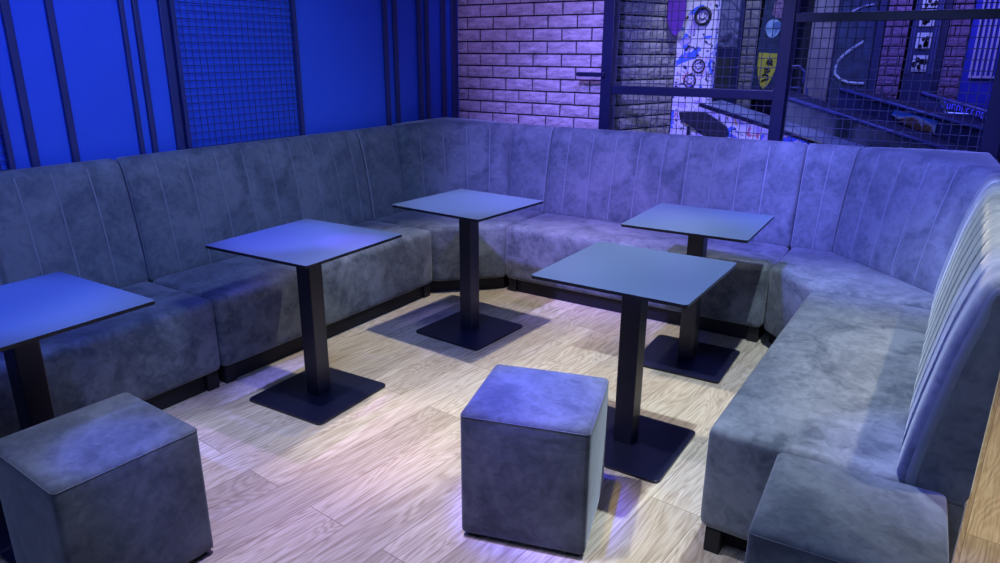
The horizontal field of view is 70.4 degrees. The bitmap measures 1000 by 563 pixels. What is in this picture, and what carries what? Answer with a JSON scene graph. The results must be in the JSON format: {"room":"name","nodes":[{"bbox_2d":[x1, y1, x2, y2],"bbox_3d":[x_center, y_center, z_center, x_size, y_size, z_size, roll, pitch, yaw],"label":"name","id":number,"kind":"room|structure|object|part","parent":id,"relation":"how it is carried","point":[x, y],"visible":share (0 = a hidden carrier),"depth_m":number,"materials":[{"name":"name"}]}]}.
{"room":"entertainment venue","nodes":[
{"label":"entertainment venue","id":0,"kind":"room"},
{"bbox_2d":[0,0,459,169],"bbox_3d":[-2.067,-1.109,3.190,0.150,3.200,6.400,12,21,31],"label":"wall","id":1,"kind":"structure","parent":0,"point":[340,42],"depth_m":3.85,"materials":[{"name":"blue paint"}]},
{"bbox_2d":[0,91,15,170],"bbox_3d":[-2.345,-1.151,2.549,0.034,2.710,0.799,12,21,31],"label":"mesh panel","id":2,"kind":"object","parent":1,"relation":"attached to","point":[4,132],"visible":0.23,"depth_m":3.06,"materials":[{"name":"black metal"}]},
{"bbox_2d":[0,0,40,167],"bbox_3d":[-2.084,-1.053,3.015,0.020,3.200,0.036,12,21,31],"label":"trim","id":3,"kind":"structure","parent":1,"relation":"attached to","point":[5,9],"depth_m":3.07,"materials":[{"name":"metal"}]},
{"bbox_2d":[44,0,80,162],"bbox_3d":[-1.987,-1.099,3.158,0.020,3.200,0.033,12,21,31],"label":"trim","id":4,"kind":"structure","parent":1,"relation":"attached to","point":[49,8],"depth_m":3.21,"materials":[{"name":"black metal"}]},
{"bbox_2d":[117,0,145,154],"bbox_3d":[-1.807,-1.183,3.420,0.020,3.200,0.024,12,21,31],"label":"trim","id":5,"kind":"structure","parent":1,"relation":"attached to","point":[122,16],"depth_m":3.47,"materials":[{"name":"metal"}]},
{"bbox_2d":[130,0,158,152],"bbox_3d":[-1.770,-1.200,3.475,0.020,3.200,0.029,12,21,31],"label":"trim","id":6,"kind":"structure","parent":1,"relation":"attached to","point":[134,3],"depth_m":3.52,"materials":[{"name":"metal"}]},
{"bbox_2d":[157,0,185,149],"bbox_3d":[-1.690,-1.237,3.592,0.020,3.200,0.046,12,21,31],"label":"trim","id":7,"kind":"structure","parent":1,"relation":"attached to","point":[162,4],"depth_m":3.64,"materials":[{"name":"metal"}]},
{"bbox_2d":[167,0,305,148],"bbox_3d":[-1.445,-1.571,3.864,0.034,2.710,0.814,12,21,31],"label":"mesh panel","id":8,"kind":"object","parent":1,"relation":"attached to","point":[170,3],"visible":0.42,"depth_m":3.94,"materials":[{"name":"metal"}]},
{"bbox_2d":[381,0,391,125],"bbox_3d":[-0.792,-1.657,4.905,0.020,3.200,0.041,12,21,31],"label":"trim","id":9,"kind":"structure","parent":1,"relation":"attached to","point":[383,2],"depth_m":4.93,"materials":[{"name":"metal"}]},
{"bbox_2d":[391,0,400,123],"bbox_3d":[-0.736,-1.683,4.987,0.020,3.200,0.042,12,21,31],"label":"trim","id":10,"kind":"structure","parent":1,"relation":"attached to","point":[393,2],"depth_m":5.01,"materials":[{"name":"metal"}]},
{"bbox_2d":[415,0,423,119],"bbox_3d":[-0.592,-1.750,5.197,0.020,3.200,0.043,12,21,31],"label":"trim","id":11,"kind":"structure","parent":1,"relation":"attached to","point":[418,2],"depth_m":5.22,"materials":[{"name":"black metal"}]},
{"bbox_2d":[423,0,430,118],"bbox_3d":[-0.544,-1.773,5.267,0.020,3.200,0.040,12,21,31],"label":"trim","id":12,"kind":"structure","parent":1,"relation":"attached to","point":[425,2],"depth_m":5.29,"materials":[{"name":"metal"}]},
{"bbox_2d":[440,0,446,117],"bbox_3d":[-0.435,-1.824,5.426,0.020,3.200,0.050,12,21,31],"label":"trim","id":13,"kind":"structure","parent":1,"relation":"attached to","point":[442,2],"depth_m":5.45,"materials":[{"name":"metal"}]},
{"bbox_2d":[450,0,457,117],"bbox_3d":[-0.360,-1.859,5.535,0.020,3.200,0.061,12,21,31],"label":"trim","id":14,"kind":"structure","parent":1,"relation":"attached to","point":[453,13],"depth_m":5.56,"materials":[{"name":"metal"}]},
{"bbox_2d":[0,286,999,562],"bbox_3d":[1.885,0.484,3.690,6.900,0.100,10.700,12,21,31],"label":"floor","id":15,"kind":"structure","parent":0,"point":[379,481],"depth_m":2.82,"materials":[{"name":"brown wood"}]},
{"bbox_2d":[0,272,154,562],"bbox_3d":[-1.550,0.445,2.368,0.598,0.748,0.598,11,21,30],"label":"cafe table","id":16,"kind":"object","parent":15,"relation":"on","point":[32,310],"visible":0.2,"depth_m":2.30,"materials":[{"name":"grey laminate"}]},
{"bbox_3d":[-1.552,0.796,2.482,0.453,0.010,0.453,11,21,30],"label":"plate","id":17,"kind":"part","parent":16,"relation":"part of","materials":[{"name":"black metal"}]},
{"bbox_2d":[0,392,212,562],"bbox_3d":[-1.199,0.664,2.161,0.422,0.466,0.422,13,22,34],"label":"pouf","id":18,"kind":"object","parent":15,"relation":"on","point":[119,478],"visible":1,"depth_m":2.03,"materials":[{"name":"grey fabric"}]},
{"bbox_2d":[0,159,219,437],"bbox_3d":[-2.042,0.162,2.767,0.690,1.040,1.640,12,21,31],"label":"bench sofa","id":19,"kind":"object","parent":15,"relation":"on","point":[76,219],"visible":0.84,"depth_m":3.12,"materials":[{"name":"grey fabric"}]},
{"bbox_3d":[-2.257,-0.087,2.835,0.174,0.610,1.634,12,21,31],"label":"backrest","id":20,"kind":"part","parent":19,"relation":"part of","materials":[{"name":"grey fabric"}]},
{"bbox_3d":[-1.985,0.413,2.809,0.551,0.382,1.640,12,21,31],"label":"seat","id":21,"kind":"part","parent":19,"relation":"part of","materials":[{"name":"grey fabric"}]},
{"bbox_3d":[-1.382,0.469,3.379,0.050,0.088,0.060,12,21,31],"label":"leg","id":22,"kind":"part","parent":19,"relation":"part of","materials":[{"name":"black wood"}]},
{"bbox_2d":[115,130,431,383],"bbox_3d":[-1.153,-0.253,4.067,0.690,1.040,1.618,12,21,31],"label":"bench sofa","id":23,"kind":"object","parent":15,"relation":"on","point":[184,201],"visible":0.74,"depth_m":3.85,"materials":[{"name":"grey fabric"}]},
{"bbox_3d":[-1.327,0.443,3.458,0.050,0.088,0.060,12,21,31],"label":"leg","id":24,"kind":"part","parent":23,"relation":"part of","materials":[{"name":"black wood"}]},
{"bbox_3d":[-1.368,-0.502,4.135,0.174,0.610,1.612,12,21,31],"label":"backrest","id":25,"kind":"part","parent":23,"relation":"part of","materials":[{"name":"grey fabric"}]},
{"bbox_3d":[-1.096,-0.003,4.109,0.551,0.382,1.618,12,21,31],"label":"seat","id":26,"kind":"part","parent":23,"relation":"part of","materials":[{"name":"grey fabric"}]},
{"bbox_3d":[-0.498,0.056,4.670,0.050,0.088,0.060,12,21,31],"label":"leg","id":27,"kind":"part","parent":23,"relation":"part of","materials":[{"name":"black wood"}]},
{"bbox_2d":[205,219,401,424],"bbox_3d":[-0.851,0.171,3.229,0.598,0.748,0.598,11,21,29],"label":"cafe table","id":28,"kind":"object","parent":15,"relation":"on","point":[319,393],"visible":1,"depth_m":3.20,"materials":[{"name":"grey laminate"}]},
{"bbox_3d":[-0.853,0.522,3.342,0.453,0.010,0.453,11,21,29],"label":"plate","id":29,"kind":"part","parent":28,"relation":"part of","materials":[{"name":"black metal"}]},
{"bbox_2d":[352,117,555,291],"bbox_3d":[-0.299,-0.572,5.038,1.010,1.058,1.025,12,21,31],"label":"sofa","id":30,"kind":"object","parent":15,"relation":"on","point":[406,161],"visible":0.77,"depth_m":5.03,"materials":[{"name":"grey fabric"}]},
{"bbox_3d":[-0.823,-0.757,4.931,0.174,0.610,0.378,12,21,31],"label":"backrest","id":31,"kind":"part","parent":30,"relation":"part of","materials":[{"name":"grey fabric"}]},
{"bbox_3d":[-0.367,-0.885,5.308,0.903,0.628,0.545,-3,18,-11],"label":"backrest","id":32,"kind":"part","parent":30,"relation":"part of","materials":[{"name":"grey fabric"}]},
{"bbox_3d":[-0.279,-0.294,5.016,0.849,0.367,0.864,12,21,31],"label":"seat","id":33,"kind":"part","parent":30,"relation":"part of","materials":[{"name":"grey fabric"}]},
{"bbox_3d":[0.203,-0.820,5.144,0.363,0.610,0.174,12,21,31],"label":"backrest","id":34,"kind":"part","parent":30,"relation":"part of","materials":[{"name":"grey fabric"}]},
{"bbox_2d":[392,189,542,350],"bbox_3d":[-0.173,-0.077,4.005,0.598,0.748,0.598,13,22,34],"label":"cafe table","id":35,"kind":"object","parent":15,"relation":"on","point":[468,328],"visible":1,"depth_m":3.98,"materials":[{"name":"grey laminate"}]},
{"bbox_3d":[-0.175,0.275,4.119,0.453,0.010,0.453,13,22,34],"label":"plate","id":36,"kind":"part","parent":35,"relation":"part of","materials":[{"name":"black metal"}]},
{"bbox_2d":[460,364,608,556],"bbox_3d":[0.125,0.588,2.410,0.422,0.472,0.403,6,19,16],"label":"pouf","id":37,"kind":"object","parent":15,"relation":"on","point":[533,441],"visible":1,"depth_m":2.24,"materials":[{"name":"grey fabric"}]},
{"bbox_2d":[532,242,736,482],"bbox_3d":[0.524,0.307,2.830,0.598,0.748,0.598,12,21,31],"label":"cafe table","id":38,"kind":"object","parent":15,"relation":"on","point":[645,448],"visible":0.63,"depth_m":2.77,"materials":[{"name":"grey laminate"}]},
{"bbox_3d":[0.522,0.658,2.943,0.453,0.010,0.453,12,21,31],"label":"plate","id":39,"kind":"part","parent":38,"relation":"part of","materials":[{"name":"black metal"}]},
{"bbox_2d":[506,127,807,342],"bbox_3d":[0.919,-0.373,4.473,1.685,1.040,0.690,12,21,31],"label":"bench sofa","id":40,"kind":"object","parent":15,"relation":"on","point":[598,180],"visible":0.8,"depth_m":4.46,"materials":[{"name":"grey fabric"}]},
{"bbox_3d":[0.095,0.017,4.800,0.060,0.088,0.050,12,21,31],"label":"leg","id":41,"kind":"part","parent":40,"relation":"part of","materials":[{"name":"black wood"}]},
{"bbox_3d":[0.880,-0.117,4.495,1.685,0.382,0.551,12,21,31],"label":"seat","id":42,"kind":"part","parent":40,"relation":"part of","materials":[{"name":"grey fabric"}]},
{"bbox_3d":[1.061,-0.644,4.613,1.679,0.610,0.174,12,21,31],"label":"backrest","id":43,"kind":"part","parent":40,"relation":"part of","materials":[{"name":"grey fabric"}]},
{"bbox_3d":[1.423,0.290,3.979,0.060,0.088,0.050,12,21,31],"label":"leg","id":44,"kind":"part","parent":40,"relation":"part of","materials":[{"name":"black wood"}]},
{"bbox_2d":[621,203,773,382],"bbox_3d":[0.990,0.049,3.635,0.598,0.748,0.598,11,21,29],"label":"cafe table","id":45,"kind":"object","parent":15,"relation":"on","point":[684,355],"visible":0.82,"depth_m":3.61,"materials":[{"name":"grey laminate"}]},
{"bbox_3d":[0.988,0.400,3.749,0.453,0.010,0.453,11,21,29],"label":"plate","id":46,"kind":"part","parent":45,"relation":"part of","materials":[{"name":"black metal"}]},
{"bbox_2d":[679,112,727,137],"bbox_3d":[1.544,-0.755,5.541,0.385,1.115,0.035,12,21,31],"label":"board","id":47,"kind":"object","parent":15,"relation":"on","point":[688,115],"visible":0.36,"depth_m":5.37,"materials":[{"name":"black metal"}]},
{"bbox_2d":[712,0,746,103],"bbox_3d":[2.463,-2.478,7.660,0.315,3.100,0.220,12,21,31],"label":"display case","id":48,"kind":"object","parent":15,"relation":"on","point":[733,3],"visible":0.2,"depth_m":7.54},
{"bbox_2d":[717,0,741,46],"bbox_3d":[2.399,-2.978,7.419,0.265,1.000,0.020,12,21,31],"label":"poster","id":49,"kind":"object","parent":48,"relation":"attached to","point":[733,3],"depth_m":7.47,"materials":[{"name":"grey paper"}]},
{"bbox_2d":[697,100,866,146],"bbox_3d":[2.574,-0.688,5.246,2.168,1.180,0.566,12,21,31],"label":"ramp","id":50,"kind":"object","parent":15,"relation":"on","point":[737,109],"visible":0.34,"depth_m":5.31,"materials":[{"name":"paint"}]},
{"bbox_3d":[2.437,-0.607,5.050,2.160,1.146,0.030,12,21,31],"label":"panel","id":51,"kind":"part","parent":50,"relation":"part of","materials":[{"name":"paint"}]},
{"bbox_2d":[576,0,999,162],"bbox_3d":[2.021,-1.362,4.055,3.485,3.190,0.127,12,21,31],"label":"mesh fence","id":52,"kind":"object","parent":15,"relation":"on","point":[990,138],"visible":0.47,"depth_m":4.27,"materials":[{"name":"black metal"}]},
{"bbox_3d":[0.755,-1.629,4.858,0.080,3.190,0.090,12,21,31],"label":"post","id":53,"kind":"part","parent":52,"relation":"part of","materials":[{"name":"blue metal"}]},
{"bbox_3d":[1.240,-1.242,4.651,1.084,0.057,0.060,12,21,31],"label":"rail","id":54,"kind":"part","parent":52,"relation":"part of","materials":[{"name":"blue metal"}]},
{"bbox_3d":[1.724,-1.430,4.259,0.073,3.190,0.090,12,21,31],"label":"post","id":55,"kind":"part","parent":52,"relation":"part of","materials":[{"name":"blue metal"}]},
{"bbox_3d":[2.189,-1.472,3.928,1.038,0.050,0.060,12,21,31],"label":"rail","id":56,"kind":"part","parent":52,"relation":"part of","materials":[{"name":"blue metal"}]},
{"bbox_3d":[2.658,-1.238,3.682,0.088,3.190,0.090,12,21,31],"label":"post","id":57,"kind":"part","parent":52,"relation":"part of","materials":[{"name":"black metal"}]},
{"bbox_2d":[771,65,807,103],"bbox_3d":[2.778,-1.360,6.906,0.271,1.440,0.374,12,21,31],"label":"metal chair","id":58,"kind":"object","parent":15,"relation":"on","point":[803,70],"visible":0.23,"depth_m":6.52,"materials":[{"name":"white metal"}]},
{"bbox_3d":[2.686,-1.891,6.580,0.271,0.231,0.024,12,21,31],"label":"frame","id":59,"kind":"part","parent":58,"relation":"part of","materials":[{"name":"metal"}]},
{"bbox_2d":[745,453,948,562],"bbox_3d":[0.874,0.782,1.830,0.422,0.466,0.422,10,20,28],"label":"pouf","id":60,"kind":"object","parent":15,"relation":"on","point":[808,510],"visible":1,"depth_m":1.72,"materials":[{"name":"grey fabric"}]},
{"bbox_2d":[700,182,999,562],"bbox_3d":[1.358,0.230,2.615,0.690,1.040,1.622,12,21,31],"label":"bench sofa","id":61,"kind":"object","parent":15,"relation":"on","point":[903,394],"visible":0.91,"depth_m":2.18,"materials":[{"name":"grey fabric"}]},
{"bbox_3d":[0.698,0.827,2.303,0.050,0.088,0.060,12,21,31],"label":"leg","id":62,"kind":"part","parent":61,"relation":"part of","materials":[{"name":"black wood"}]},
{"bbox_3d":[1.298,0.457,2.728,0.551,0.382,1.622,12,21,31],"label":"seat","id":63,"kind":"part","parent":61,"relation":"part of","materials":[{"name":"grey fabric"}]},
{"bbox_3d":[1.575,0.070,2.415,0.174,0.610,1.616,12,21,31],"label":"backrest","id":64,"kind":"part","parent":61,"relation":"part of","materials":[{"name":"grey fabric"}]},
{"bbox_2d":[827,0,880,104],"bbox_3d":[3.480,-2.020,7.073,0.345,2.600,0.060,12,21,31],"label":"mural","id":65,"kind":"object","parent":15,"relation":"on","point":[843,31],"visible":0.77,"depth_m":6.98,"materials":[{"name":"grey paint"}]},
{"bbox_2d":[764,143,999,343],"bbox_3d":[1.954,-0.126,3.695,0.940,1.058,0.935,12,21,31],"label":"sofa","id":66,"kind":"object","parent":15,"relation":"on","point":[883,224],"visible":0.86,"depth_m":3.66,"materials":[{"name":"grey fabric"}]},
{"bbox_3d":[1.889,-0.474,4.101,0.293,0.610,0.174,12,21,31],"label":"backrest","id":67,"kind":"part","parent":66,"relation":"part of","materials":[{"name":"grey fabric"}]},
{"bbox_3d":[1.846,0.126,3.753,0.779,0.367,0.774,12,21,31],"label":"seat","id":68,"kind":"part","parent":66,"relation":"part of","materials":[{"name":"grey fabric"}]},
{"bbox_3d":[2.252,-0.348,3.687,0.545,0.628,0.903,-3,18,-11],"label":"backrest","id":69,"kind":"part","parent":66,"relation":"part of","materials":[{"name":"grey fabric"}]},
{"bbox_3d":[2.096,-0.174,3.177,0.174,0.610,0.288,12,21,31],"label":"backrest","id":70,"kind":"part","parent":66,"relation":"part of","materials":[{"name":"grey fabric"}]},
{"bbox_2d":[785,90,999,163],"bbox_3d":[3.217,-0.851,5.662,1.979,1.240,0.616,12,21,31],"label":"ramp","id":71,"kind":"object","parent":15,"relation":"on","point":[897,137],"visible":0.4,"depth_m":5.56,"materials":[{"name":"black metal"}]},
{"bbox_3d":[3.066,-0.764,5.446,1.970,1.207,0.030,12,21,31],"label":"panel","id":72,"kind":"part","parent":71,"relation":"part of","materials":[{"name":"black metal"}]},
{"bbox_2d":[837,86,999,156],"bbox_3d":[3.838,-0.991,6.069,1.808,1.264,0.616,12,21,31],"label":"ramp","id":73,"kind":"object","parent":15,"relation":"on","point":[965,130],"visible":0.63,"depth_m":5.94,"materials":[{"name":"black metal"}]},
{"bbox_2d":[891,109,937,132],"bbox_3d":[3.420,-1.326,5.861,0.340,0.175,0.016,12,21,31],"label":"picture","id":74,"kind":"object","parent":73,"relation":"attached to","point":[901,115],"visible":0.8,"depth_m":5.85},
{"bbox_2d":[939,96,967,114],"bbox_3d":[3.636,-1.411,5.683,0.224,0.143,0.024,12,21,31],"label":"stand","id":75,"kind":"object","parent":73,"relation":"on","point":[940,97],"visible":0.75,"depth_m":5.71,"materials":[{"name":"metal"}]},
{"bbox_2d":[900,0,944,104],"bbox_3d":[3.938,-1.802,6.732,0.230,2.400,0.036,12,21,31],"label":"banner","id":76,"kind":"object","parent":15,"relation":"on","point":[925,31],"visible":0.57,"depth_m":6.62,"materials":[{"name":"black"}]},
{"bbox_2d":[911,55,927,71],"bbox_3d":[3.935,-2.045,6.647,0.120,0.145,0.012,12,21,31],"label":"photo","id":77,"kind":"object","parent":76,"relation":"attached to","point":[919,65],"depth_m":6.64,"materials":[{"name":"white paper"}]},
{"bbox_2d":[915,33,931,49],"bbox_3d":[3.934,-2.233,6.584,0.120,0.150,0.016,12,21,31],"label":"photo","id":78,"kind":"object","parent":76,"relation":"attached to","point":[923,43],"depth_m":6.58,"materials":[{"name":"white paper"}]},
{"bbox_2d":[919,9,936,25],"bbox_3d":[3.937,-2.426,6.524,0.120,0.145,0.012,12,21,31],"label":"photo","id":79,"kind":"object","parent":76,"relation":"attached to","point":[925,22],"depth_m":6.52,"materials":[{"name":"white paper"}]},
{"bbox_2d":[922,0,937,7],"bbox_3d":[3.937,-2.578,6.474,0.120,0.145,0.012,12,21,31],"label":"photo","id":80,"kind":"object","parent":76,"relation":"on","point":[923,1],"depth_m":6.48,"materials":[{"name":"white paper"}]},
{"bbox_2d":[919,92,986,122],"bbox_3d":[4.424,-1.054,6.338,1.328,1.223,0.316,12,21,31],"label":"ramp","id":81,"kind":"object","parent":15,"relation":"on","point":[932,97],"visible":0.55,"depth_m":6.29,"materials":[{"name":"black metal"}]},
{"bbox_2d":[944,101,985,118],"bbox_3d":[4.115,-1.484,6.203,0.445,0.165,0.009,12,21,31],"label":"letter sign","id":82,"kind":"object","parent":81,"relation":"attached to","point":[944,101],"visible":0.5,"depth_m":6.23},
{"bbox_2d":[957,0,999,108],"bbox_3d":[4.520,-1.746,6.404,0.625,2.500,0.052,12,21,31],"label":"panel","id":83,"kind":"object","parent":15,"relation":"on","point":[975,30],"visible":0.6,"depth_m":6.42,"materials":[{"name":"blue paint"}]},
{"bbox_2d":[458,0,603,128],"bbox_3d":[0.230,-1.778,5.296,1.285,3.200,0.110,12,21,31],"label":"wall","id":84,"kind":"structure","parent":0,"point":[519,61],"depth_m":5.29,"materials":[{"name":"brick"}]},
{"bbox_2d":[614,0,675,133],"bbox_3d":[1.038,-1.740,5.190,0.743,3.200,0.070,-14,23,-37],"label":"wall","id":85,"kind":"structure","parent":0,"point":[636,6],"depth_m":5.23,"materials":[{"name":"grey brick"}]},
{"bbox_2d":[667,0,685,35],"bbox_3d":[1.304,-2.081,5.202,0.130,0.525,0.015,1,18,3],"label":"surfboard","id":86,"kind":"object","parent":85,"relation":"attached to","point":[676,9],"visible":0.85,"depth_m":5.23,"materials":[{"name":"purple paint"}]},
{"bbox_2d":[670,0,720,135],"bbox_3d":[1.488,-1.794,5.365,0.285,3.200,0.097,12,21,31],"label":"pillar","id":87,"kind":"structure","parent":0,"point":[709,24],"depth_m":5.36,"materials":[{"name":"paint"}]},
{"bbox_2d":[736,0,764,109],"bbox_3d":[2.669,-2.476,7.526,0.150,3.180,0.210,12,21,31],"label":"brick pillar","id":88,"kind":"structure","parent":0,"point":[756,3],"depth_m":7.44,"materials":[{"name":"grey brick"}]},
{"bbox_2d":[751,0,783,89],"bbox_3d":[2.811,-2.622,7.273,0.322,1.391,0.065,12,21,31],"label":"banner","id":89,"kind":"object","parent":88,"relation":"attached to","point":[779,4],"visible":0.59,"depth_m":7.34,"materials":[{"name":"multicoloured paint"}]},
{"bbox_2d":[668,0,953,127],"bbox_3d":[4.569,-2.308,7.007,6.800,3.200,0.150,12,21,31],"label":"wall","id":90,"kind":"structure","parent":0,"point":[804,3],"depth_m":7.72,"materials":[{"name":"grey brick"}]},
{"bbox_2d":[803,0,840,100],"bbox_3d":[3.274,-2.348,7.191,0.225,3.150,0.250,12,21,31],"label":"pillar","id":91,"kind":"structure","parent":0,"point":[821,3],"depth_m":7.09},
{"bbox_2d":[867,0,889,92],"bbox_3d":[3.691,-2.233,6.924,0.070,3.100,0.180,12,21,31],"label":"column","id":92,"kind":"structure","parent":0,"point":[879,31],"depth_m":6.85,"materials":[{"name":"black metal"}]},
{"bbox_2d":[875,0,914,98],"bbox_3d":[3.801,-2.244,6.827,0.190,3.180,0.208,12,21,31],"label":"brick pillar","id":93,"kind":"structure","parent":0,"point":[897,30],"depth_m":6.76,"materials":[{"name":"grey brick"}]},
{"bbox_2d":[930,0,953,93],"bbox_3d":[4.142,-2.148,6.668,0.060,3.100,0.140,12,21,31],"label":"column","id":94,"kind":"structure","parent":0,"point":[944,30],"depth_m":6.61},
{"bbox_2d":[937,0,975,99],"bbox_3d":[4.224,-2.157,6.565,0.160,3.180,0.209,12,21,31],"label":"brick pillar","id":95,"kind":"structure","parent":0,"point":[958,65],"depth_m":6.50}
]}

